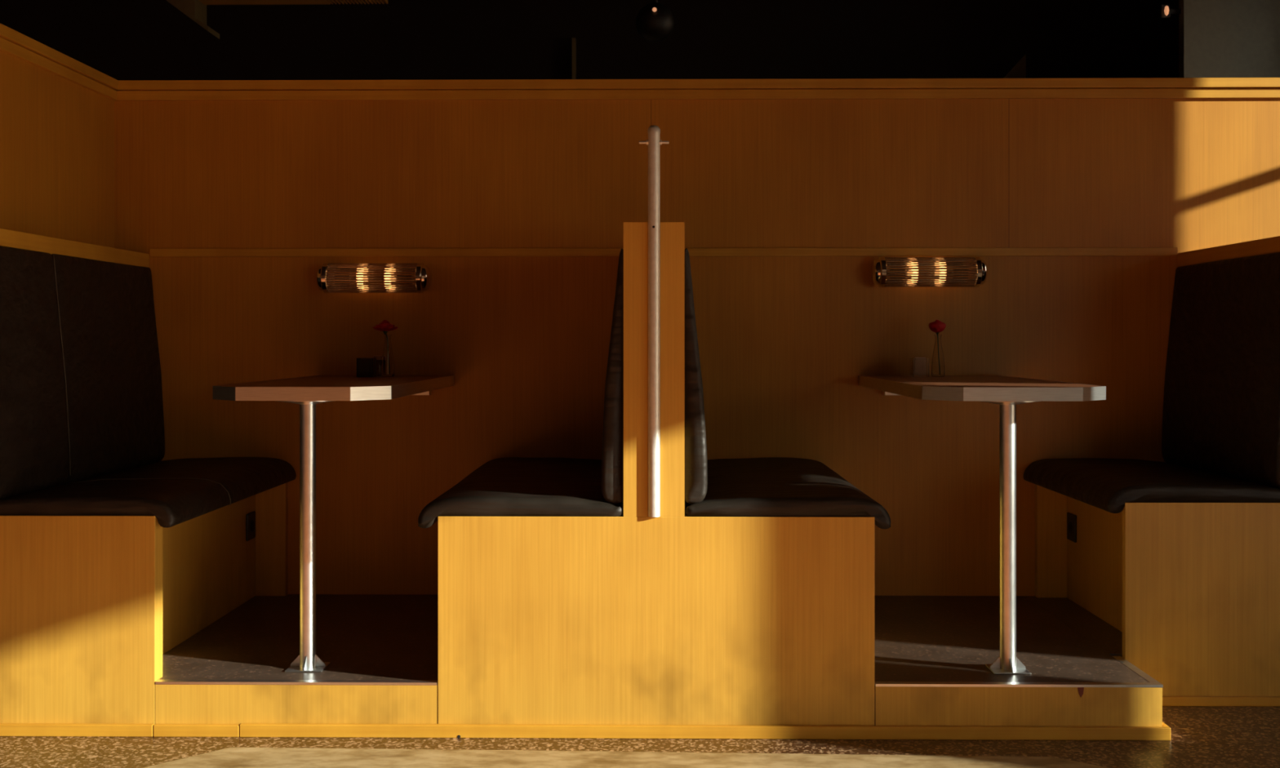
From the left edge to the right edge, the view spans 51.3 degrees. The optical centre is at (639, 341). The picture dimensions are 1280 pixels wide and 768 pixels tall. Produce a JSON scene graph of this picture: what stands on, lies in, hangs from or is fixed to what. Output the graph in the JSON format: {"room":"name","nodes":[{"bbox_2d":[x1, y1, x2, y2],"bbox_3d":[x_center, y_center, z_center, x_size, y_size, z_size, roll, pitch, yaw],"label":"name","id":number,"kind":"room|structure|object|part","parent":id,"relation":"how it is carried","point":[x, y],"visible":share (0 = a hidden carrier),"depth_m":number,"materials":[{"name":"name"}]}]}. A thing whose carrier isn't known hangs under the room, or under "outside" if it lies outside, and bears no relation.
{"room":"cafe","nodes":[
{"label":"cafe","id":0,"kind":"room"},
{"bbox_2d":[0,49,114,248],"bbox_3d":[-1.823,0.085,4.020,0.047,1.825,1.164,0,0,1],"label":"wall","id":1,"kind":"structure","parent":0,"point":[57,133],"depth_m":4.09,"materials":[{"name":"brown wood"}]},
{"bbox_2d":[0,36,116,101],"bbox_3d":[-1.822,-0.837,4.020,0.069,0.032,1.164,0,0,1],"label":"trim","id":2,"kind":"structure","parent":1,"relation":"on","point":[7,46],"depth_m":4.08,"materials":[{"name":"brown wood"}]},
{"bbox_2d":[0,23,119,90],"bbox_3d":[-1.822,-0.871,4.020,0.089,0.032,1.164,0,0,1],"label":"trim","id":3,"kind":"structure","parent":1,"relation":"attached to","point":[6,33],"depth_m":4.06,"materials":[{"name":"brown wood"}]},
{"bbox_2d":[198,0,387,4],"bbox_3d":[-1.558,-1.562,5.989,0.834,0.074,0.100,0,0,1],"label":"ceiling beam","id":4,"kind":"structure","parent":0,"point":[203,2],"depth_m":6.00,"materials":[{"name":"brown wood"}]},
{"bbox_2d":[166,0,219,39],"bbox_3d":[-2.045,-1.474,6.005,0.254,0.192,0.160,0,0,1],"label":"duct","id":5,"kind":"object","parent":4,"relation":"hanging from","point":[195,10],"visible":1,"depth_m":5.92,"materials":[{"name":"brown"}]},
{"bbox_2d":[0,0,1178,80],"bbox_3d":[-0.616,-0.503,7.418,7.600,3.000,0.100,0,0,1],"label":"ceiling","id":6,"kind":"structure","parent":0,"point":[122,40],"depth_m":7.36,"materials":[{"name":"black paint"}]},
{"bbox_2d":[572,37,576,79],"bbox_3d":[-0.363,-0.333,7.335,0.020,2.660,0.060,0,0,1],"label":"trim","id":7,"kind":"structure","parent":6,"relation":"attached to","point":[574,40],"depth_m":7.30,"materials":[{"name":"brown wood"}]},
{"bbox_2d":[1003,54,1026,78],"bbox_3d":[2.023,-1.475,7.313,0.176,0.190,0.044,0,0,1],"label":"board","id":8,"kind":"object","parent":6,"relation":"attached to","point":[1019,70],"visible":0.46,"depth_m":7.29,"materials":[{"name":"brown wood"}]},
{"bbox_2d":[0,706,1279,767],"bbox_3d":[-0.683,1.046,1.868,7.600,0.103,13.000,0,0,1],"label":"floor","id":9,"kind":"structure","parent":0,"point":[1202,736],"depth_m":3.24,"materials":[{"name":"stone"}]},
{"bbox_2d":[0,228,296,737],"bbox_3d":[-1.865,0.349,3.959,1.385,1.295,1.185,0,0,1],"label":"bench","id":10,"kind":"object","parent":9,"relation":"on","point":[113,554],"visible":1,"depth_m":3.61,"materials":[{"name":"brown wood"}]},
{"bbox_3d":[-1.740,0.072,3.966,0.119,0.740,1.169,0,0,1],"label":"panel","id":11,"kind":"part","parent":10,"relation":"part of","materials":[{"name":"brown wood"}]},
{"bbox_3d":[-1.896,0.982,3.374,1.337,0.030,0.015,0,0,1],"label":"skirting","id":12,"kind":"part","parent":10,"relation":"part of","materials":[{"name":"brown wood"}]},
{"bbox_3d":[-1.896,0.720,3.410,1.336,0.555,0.055,0,0,1],"label":"panel","id":13,"kind":"part","parent":10,"relation":"part of","materials":[{"name":"brown wood"}]},
{"bbox_2d":[0,245,164,499],"bbox_3d":[-1.653,0.080,3.965,0.065,0.664,1.162,0,0,1],"label":"cushion","id":14,"kind":"object","parent":10,"relation":"on","point":[81,388],"depth_m":3.87,"materials":[{"name":"black leather"}]},
{"bbox_2d":[0,457,296,528],"bbox_3d":[-1.426,0.432,3.963,0.506,0.081,1.164,0,0,1],"label":"seat cushion","id":15,"kind":"object","parent":10,"relation":"on","point":[135,492],"depth_m":3.59,"materials":[{"name":"black leather"}]},
{"bbox_2d":[245,511,255,541],"bbox_3d":[-1.301,0.617,4.456,0.008,0.090,0.084,0,0,1],"label":"power socket","id":16,"kind":"object","parent":10,"relation":"attached to","point":[250,515],"depth_m":4.44,"materials":[{"name":"black plastic"}]},
{"bbox_2d":[250,520,254,531],"bbox_3d":[-1.295,0.617,4.456,0.002,0.038,0.038,0,0,1],"label":"socket","id":17,"kind":"object","parent":10,"relation":"attached to","point":[252,522],"depth_m":4.45,"materials":[{"name":"black plastic"}]},
{"bbox_2d":[417,222,890,725],"bbox_3d":[0.042,0.348,3.944,1.199,1.297,1.170,0,0,1],"label":"bench","id":18,"kind":"object","parent":9,"relation":"on","point":[748,599],"visible":1,"depth_m":3.36,"materials":[{"name":"brown wood"}]},
{"bbox_2d":[417,457,623,528],"bbox_3d":[-0.298,0.432,3.949,0.520,0.080,1.166,0,0,1],"label":"seat cushion","id":19,"kind":"object","parent":18,"relation":"on","point":[508,492],"depth_m":3.37,"materials":[{"name":"black leather"}]},
{"bbox_2d":[600,248,623,503],"bbox_3d":[-0.061,0.087,3.949,0.065,0.651,1.156,0,0,1],"label":"cushion","id":20,"kind":"object","parent":18,"relation":"on","point":[612,451],"depth_m":3.37,"materials":[{"name":"black leather"}]},
{"bbox_2d":[639,124,669,517],"bbox_3d":[0.035,-0.052,3.359,0.075,0.986,0.032,0,0,1],"label":"metal pole","id":21,"kind":"object","parent":18,"relation":"on","point":[654,142],"visible":1,"depth_m":3.35,"materials":[{"name":"silver metal"}]},
{"bbox_2d":[684,248,707,503],"bbox_3d":[0.147,0.087,3.946,0.064,0.651,1.156,0,0,1],"label":"cushion","id":22,"kind":"object","parent":18,"relation":"on","point":[695,447],"depth_m":3.37,"materials":[{"name":"black leather"}]},
{"bbox_2d":[684,457,890,528],"bbox_3d":[0.382,0.432,3.941,0.519,0.081,1.166,0,0,1],"label":"seat cushion","id":23,"kind":"object","parent":18,"relation":"on","point":[766,492],"depth_m":3.37,"materials":[{"name":"black leather"}]},
{"bbox_2d":[153,594,1170,740],"bbox_3d":[0.060,0.929,3.936,2.739,0.136,1.186,0,0,1],"label":"platform","id":24,"kind":"object","parent":9,"relation":"on","point":[933,681],"visible":0.98,"depth_m":3.37,"materials":[{"name":"brown wood"}]},
{"bbox_3d":[-1.118,0.982,3.365,0.217,0.030,0.015,0,0,1],"label":"skirting","id":25,"kind":"part","parent":24,"relation":"part of","materials":[{"name":"brown wood"}]},
{"bbox_2d":[213,375,453,671],"bbox_3d":[-0.872,0.488,3.957,0.465,0.746,1.164,0,0,1],"label":"table","id":26,"kind":"object","parent":24,"relation":"on","point":[307,392],"visible":1,"depth_m":3.50,"materials":[{"name":"metal"}]},
{"bbox_3d":[-0.877,0.510,3.521,0.042,0.696,0.042,0,0,1],"label":"post","id":27,"kind":"part","parent":26,"relation":"part of","materials":[{"name":"metal"}]},
{"bbox_3d":[-0.877,0.860,3.521,0.096,0.003,0.096,0,0,1],"label":"plate","id":28,"kind":"part","parent":26,"relation":"part of","materials":[{"name":"metal"}]},
{"bbox_2d":[356,357,376,377],"bbox_3d":[-0.888,0.085,4.326,0.052,0.061,0.052,0,0,1],"label":"napkin holder","id":29,"kind":"object","parent":26,"relation":"on","point":[366,367],"visible":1,"depth_m":4.30,"materials":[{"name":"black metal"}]},
{"bbox_2d":[373,355,382,376],"bbox_3d":[-0.862,0.081,4.411,0.041,0.068,0.041,0,0,1],"label":"shaker","id":30,"kind":"object","parent":26,"relation":"on","point":[379,358],"visible":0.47,"depth_m":4.39,"materials":[{"name":"clear glass"}]},
{"bbox_3d":[-0.862,0.054,4.411,0.041,0.014,0.041,0,0,1],"label":"lid","id":31,"kind":"part","parent":30,"relation":"part of","materials":[{"name":"silver metal"}]},
{"bbox_2d":[381,334,394,377],"bbox_3d":[-0.828,0.046,4.375,0.043,0.138,0.043,0,0,1],"label":"bud vase","id":32,"kind":"object","parent":26,"relation":"on","point":[388,362],"visible":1,"depth_m":4.36,"materials":[{"name":"clear glass"}]},
{"bbox_2d":[373,320,397,334],"bbox_3d":[-0.835,0.018,4.371,0.081,0.176,0.081,0,0,1],"label":"rose","id":33,"kind":"object","parent":32,"relation":"in","point":[384,326],"visible":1,"depth_m":4.35,"materials":[{"name":"red plant"}]},
{"bbox_3d":[0.161,0.981,3.503,2.335,0.032,0.321,0,0,1],"label":"skirting","id":34,"kind":"part","parent":24,"relation":"part of","materials":[{"name":"brown wood"}]},
{"bbox_2d":[858,375,1106,674],"bbox_3d":[0.970,0.488,3.934,0.473,0.746,1.164,0,0,1],"label":"table","id":35,"kind":"object","parent":24,"relation":"on","point":[1007,392],"visible":1,"depth_m":3.48,"materials":[{"name":"metal"}]},
{"bbox_2d":[910,357,928,377],"bbox_3d":[0.909,0.085,4.334,0.052,0.061,0.052,0,0,1],"label":"jar","id":36,"kind":"object","parent":35,"relation":"on","point":[919,367],"visible":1,"depth_m":4.31,"materials":[{"name":"clear glass"}]},
{"bbox_2d":[931,334,944,377],"bbox_3d":[0.973,0.046,4.354,0.043,0.138,0.043,0,0,1],"label":"bud vase","id":37,"kind":"object","parent":35,"relation":"on","point":[938,360],"visible":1,"depth_m":4.34,"materials":[{"name":"clear glass"}]},
{"bbox_2d":[928,320,946,334],"bbox_3d":[0.970,0.018,4.349,0.055,0.176,0.055,0,0,1],"label":"rose","id":38,"kind":"object","parent":37,"relation":"in","point":[937,326],"visible":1,"depth_m":4.33,"materials":[{"name":"red plant"}]},
{"bbox_3d":[0.965,0.510,3.499,0.042,0.696,0.042,0,0,1],"label":"post","id":39,"kind":"part","parent":35,"relation":"part of","materials":[{"name":"metal"}]},
{"bbox_3d":[0.965,0.860,3.499,0.096,0.003,0.096,0,0,1],"label":"plate","id":40,"kind":"part","parent":35,"relation":"part of","materials":[{"name":"metal"}]},
{"bbox_2d":[1023,235,1279,706],"bbox_3d":[1.966,0.349,4.070,1.356,1.295,0.871,0,0,1],"label":"bench","id":41,"kind":"object","parent":9,"relation":"on","point":[1180,556],"visible":1,"depth_m":3.75,"materials":[{"name":"brown wood"}]},
{"bbox_2d":[1068,521,1072,533],"bbox_3d":[1.429,0.617,4.423,0.002,0.038,0.038,0,0,1],"label":"socket","id":42,"kind":"object","parent":41,"relation":"attached to","point":[1070,523],"depth_m":4.42,"materials":[{"name":"black plastic"}]},
{"bbox_2d":[1066,512,1076,542],"bbox_3d":[1.432,0.617,4.423,0.008,0.090,0.084,0,0,1],"label":"power socket","id":43,"kind":"object","parent":41,"relation":"attached to","point":[1071,517],"depth_m":4.41,"materials":[{"name":"black plastic"}]},
{"bbox_2d":[1023,457,1279,513],"bbox_3d":[1.549,0.432,4.083,0.521,0.080,0.854,0,0,1],"label":"seat cushion","id":44,"kind":"object","parent":41,"relation":"on","point":[1178,485],"depth_m":3.77,"materials":[{"name":"black leather"}]},
{"bbox_3d":[1.984,0.720,3.659,1.309,0.555,0.025,0,0,1],"label":"panel","id":45,"kind":"part","parent":41,"relation":"part of","materials":[{"name":"brown wood"}]},
{"bbox_2d":[1161,252,1279,488],"bbox_3d":[1.784,0.080,4.080,0.064,0.664,0.850,0,0,1],"label":"cushion","id":46,"kind":"object","parent":41,"relation":"on","point":[1221,413],"depth_m":4.03,"materials":[{"name":"black leather"}]},
{"bbox_3d":[1.985,0.984,3.640,1.308,0.026,0.011,0,0,1],"label":"skirting","id":47,"kind":"part","parent":41,"relation":"part of","materials":[{"name":"brown wood"}]},
{"bbox_3d":[1.898,0.072,4.078,0.173,0.740,0.857,0,0,1],"label":"panel","id":48,"kind":"part","parent":41,"relation":"part of","materials":[{"name":"brown wood"}]},
{"bbox_2d":[114,98,1279,595],"bbox_3d":[0.628,0.085,4.548,4.843,1.825,0.050,0,0,1],"label":"wall","id":49,"kind":"structure","parent":0,"point":[785,343],"depth_m":4.53,"materials":[{"name":"brown wood"}]},
{"bbox_2d":[315,262,431,293],"bbox_3d":[-0.896,-0.213,4.489,0.382,0.103,0.103,0,0,1],"label":"wall lamp","id":50,"kind":"object","parent":49,"relation":"attached to","point":[330,277],"visible":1,"depth_m":4.45,"materials":[{"name":"silver metal"}]},
{"bbox_3d":[-0.897,-0.194,4.447,0.300,0.008,0.008,0,0,1],"label":"glass rod","id":51,"kind":"part","parent":50,"relation":"part of","materials":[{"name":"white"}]},
{"bbox_3d":[-0.897,-0.201,4.445,0.300,0.008,0.008,0,0,1],"label":"glass rod","id":52,"kind":"part","parent":50,"relation":"part of","materials":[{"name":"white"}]},
{"bbox_3d":[-0.897,-0.209,4.443,0.300,0.008,0.008,0,0,1],"label":"glass rod","id":53,"kind":"part","parent":50,"relation":"part of","materials":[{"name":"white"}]},
{"bbox_3d":[-0.897,-0.217,4.443,0.300,0.008,0.008,0,0,1],"label":"glass rod","id":54,"kind":"part","parent":50,"relation":"part of","materials":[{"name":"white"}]},
{"bbox_3d":[-0.897,-0.225,4.445,0.300,0.008,0.008,0,0,1],"label":"glass rod","id":55,"kind":"part","parent":50,"relation":"part of","materials":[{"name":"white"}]},
{"bbox_3d":[-0.897,-0.232,4.447,0.300,0.008,0.008,0,0,1],"label":"glass rod","id":56,"kind":"part","parent":50,"relation":"part of","materials":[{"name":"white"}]},
{"bbox_3d":[-0.897,-0.180,4.457,0.300,0.008,0.008,0,0,1],"label":"glass rod","id":57,"kind":"part","parent":50,"relation":"part of","materials":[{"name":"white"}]},
{"bbox_3d":[-0.897,-0.187,4.451,0.300,0.008,0.008,0,0,1],"label":"glass rod","id":58,"kind":"part","parent":50,"relation":"part of","materials":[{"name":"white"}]},
{"bbox_3d":[-0.897,-0.239,4.451,0.300,0.008,0.008,0,0,1],"label":"glass rod","id":59,"kind":"part","parent":50,"relation":"part of","materials":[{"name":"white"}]},
{"bbox_3d":[-0.897,-0.245,4.457,0.300,0.008,0.008,0,0,1],"label":"glass rod","id":60,"kind":"part","parent":50,"relation":"part of","materials":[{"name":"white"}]},
{"bbox_3d":[-0.896,-0.175,4.463,0.300,0.008,0.008,0,0,1],"label":"glass rod","id":61,"kind":"part","parent":50,"relation":"part of","materials":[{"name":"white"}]},
{"bbox_3d":[-0.896,-0.251,4.463,0.300,0.008,0.008,0,0,1],"label":"glass rod","id":62,"kind":"part","parent":50,"relation":"part of","materials":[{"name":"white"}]},
{"bbox_3d":[-0.896,-0.169,4.477,0.300,0.008,0.008,0,0,1],"label":"glass rod","id":63,"kind":"part","parent":50,"relation":"part of","materials":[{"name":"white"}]},
{"bbox_3d":[-0.896,-0.171,4.470,0.300,0.008,0.008,0,0,1],"label":"glass rod","id":64,"kind":"part","parent":50,"relation":"part of","materials":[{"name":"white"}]},
{"bbox_3d":[-0.896,-0.255,4.470,0.300,0.008,0.008,0,0,1],"label":"glass rod","id":65,"kind":"part","parent":50,"relation":"part of","materials":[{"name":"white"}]},
{"bbox_3d":[-0.896,-0.257,4.477,0.300,0.008,0.008,0,0,1],"label":"glass rod","id":66,"kind":"part","parent":50,"relation":"part of","materials":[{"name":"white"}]},
{"bbox_3d":[-0.896,-0.167,4.485,0.300,0.008,0.008,0,0,1],"label":"glass rod","id":67,"kind":"part","parent":50,"relation":"part of","materials":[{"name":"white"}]},
{"bbox_2d":[650,99,651,125],"bbox_3d":[0.037,-0.568,4.530,0.001,0.510,0.001,0,0,1],"label":"trim","id":68,"kind":"structure","parent":49,"relation":"attached to","point":[651,100],"depth_m":4.53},
{"bbox_2d":[150,248,1177,257],"bbox_3d":[0.073,-0.302,4.524,3.485,0.028,0.010,0,0,1],"label":"trim","id":69,"kind":"structure","parent":49,"relation":"attached to","point":[243,252],"depth_m":4.52,"materials":[{"name":"brown wood"}]},
{"bbox_2d":[115,77,1279,90],"bbox_3d":[0.628,-0.871,4.547,4.843,0.032,0.092,0,0,1],"label":"trim","id":70,"kind":"structure","parent":49,"relation":"attached to","point":[1168,82],"depth_m":4.51,"materials":[{"name":"brown wood"}]},
{"bbox_2d":[116,88,1279,101],"bbox_3d":[0.628,-0.837,4.547,4.843,0.032,0.072,0,0,1],"label":"trim","id":71,"kind":"structure","parent":49,"relation":"attached to","point":[1176,93],"depth_m":4.52,"materials":[{"name":"brown wood"}]},
{"bbox_2d":[871,257,987,287],"bbox_3d":[0.968,-0.232,4.467,0.382,0.103,0.103,0,0,1],"label":"wall lamp","id":72,"kind":"object","parent":49,"relation":"attached to","point":[886,272],"visible":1,"depth_m":4.43,"materials":[{"name":"silver metal"}]},
{"bbox_3d":[0.968,-0.186,4.463,0.300,0.008,0.008,0,0,1],"label":"glass rod","id":73,"kind":"part","parent":72,"relation":"part of","materials":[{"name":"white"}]},
{"bbox_3d":[0.968,-0.232,4.511,0.320,0.070,0.013,0,0,1],"label":"plate","id":74,"kind":"part","parent":72,"relation":"part of","materials":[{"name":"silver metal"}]},
{"bbox_3d":[0.968,-0.188,4.455,0.300,0.008,0.008,0,0,1],"label":"glass rod","id":75,"kind":"part","parent":72,"relation":"part of","materials":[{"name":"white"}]},
{"bbox_3d":[0.968,-0.276,4.455,0.300,0.008,0.008,0,0,1],"label":"glass rod","id":76,"kind":"part","parent":72,"relation":"part of","materials":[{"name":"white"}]},
{"bbox_3d":[0.967,-0.190,4.447,0.300,0.008,0.008,0,0,1],"label":"glass rod","id":77,"kind":"part","parent":72,"relation":"part of","materials":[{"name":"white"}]},
{"bbox_3d":[0.967,-0.274,4.447,0.300,0.008,0.008,0,0,1],"label":"glass rod","id":78,"kind":"part","parent":72,"relation":"part of","materials":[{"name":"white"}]},
{"bbox_3d":[0.967,-0.194,4.440,0.300,0.008,0.008,0,0,1],"label":"glass rod","id":79,"kind":"part","parent":72,"relation":"part of","materials":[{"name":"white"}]},
{"bbox_3d":[0.967,-0.270,4.440,0.300,0.008,0.008,0,0,1],"label":"glass rod","id":80,"kind":"part","parent":72,"relation":"part of","materials":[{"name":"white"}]},
{"bbox_3d":[0.967,-0.200,4.434,0.300,0.008,0.008,0,0,1],"label":"glass rod","id":81,"kind":"part","parent":72,"relation":"part of","materials":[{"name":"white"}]},
{"bbox_3d":[0.967,-0.206,4.429,0.300,0.008,0.008,0,0,1],"label":"glass rod","id":82,"kind":"part","parent":72,"relation":"part of","materials":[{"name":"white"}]},
{"bbox_3d":[0.967,-0.258,4.429,0.300,0.008,0.008,0,0,1],"label":"glass rod","id":83,"kind":"part","parent":72,"relation":"part of","materials":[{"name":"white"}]},
{"bbox_3d":[0.967,-0.265,4.434,0.300,0.008,0.008,0,0,1],"label":"glass rod","id":84,"kind":"part","parent":72,"relation":"part of","materials":[{"name":"white"}]},
{"bbox_3d":[0.967,-0.213,4.425,0.300,0.008,0.008,0,0,1],"label":"glass rod","id":85,"kind":"part","parent":72,"relation":"part of","materials":[{"name":"white"}]},
{"bbox_3d":[0.967,-0.220,4.422,0.300,0.008,0.008,0,0,1],"label":"glass rod","id":86,"kind":"part","parent":72,"relation":"part of","materials":[{"name":"white"}]},
{"bbox_3d":[0.967,-0.228,4.421,0.300,0.008,0.008,0,0,1],"label":"glass rod","id":87,"kind":"part","parent":72,"relation":"part of","materials":[{"name":"white"}]},
{"bbox_3d":[0.967,-0.236,4.421,0.300,0.008,0.008,0,0,1],"label":"glass rod","id":88,"kind":"part","parent":72,"relation":"part of","materials":[{"name":"white"}]},
{"bbox_3d":[0.967,-0.244,4.422,0.300,0.008,0.008,0,0,1],"label":"glass rod","id":89,"kind":"part","parent":72,"relation":"part of","materials":[{"name":"white"}]},
{"bbox_3d":[0.967,-0.251,4.425,0.300,0.008,0.008,0,0,1],"label":"glass rod","id":90,"kind":"part","parent":72,"relation":"part of","materials":[{"name":"white"}]},
{"bbox_2d":[1178,0,1279,77],"bbox_3d":[2.789,-0.503,6.177,0.560,3.000,0.060,0,0,1],"label":"wall panel","id":91,"kind":"object","parent":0,"point":[1218,38],"depth_m":6.15,"materials":[{"name":"grey paint"}]},
{"bbox_2d":[1157,4,1181,20],"bbox_3d":[2.469,-1.531,6.195,0.102,0.060,0.070,0,0,1],"label":"lamp","id":92,"kind":"object","parent":91,"relation":"attached to","point":[1164,11],"visible":1,"depth_m":6.19,"materials":[{"name":"brown"}]},
{"bbox_3d":[2.438,-1.530,6.171,0.022,0.046,0.021,0,0,1],"label":"bulb","id":93,"kind":"part","parent":92,"relation":"part of","materials":[{"name":"white"}]},
{"bbox_3d":[2.474,-1.531,6.192,0.092,0.020,0.013,0,0,1],"label":"arm","id":94,"kind":"part","parent":92,"relation":"part of","materials":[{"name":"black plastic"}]},
{"bbox_3d":[-0.673,-2.053,2.668,7.600,0.100,9.600,0,0,1],"label":"ceiling","id":95,"kind":"structure","parent":0,"visible":0},
{"bbox_2d":[635,0,674,42],"bbox_3d":[0.063,-1.625,5.560,0.161,0.754,0.161,0,0,38],"label":"pendant lamp","id":96,"kind":"object","parent":95,"relation":"hanging from","point":[655,22],"visible":1,"depth_m":5.50,"materials":[{"name":"black glass"}]}
]}

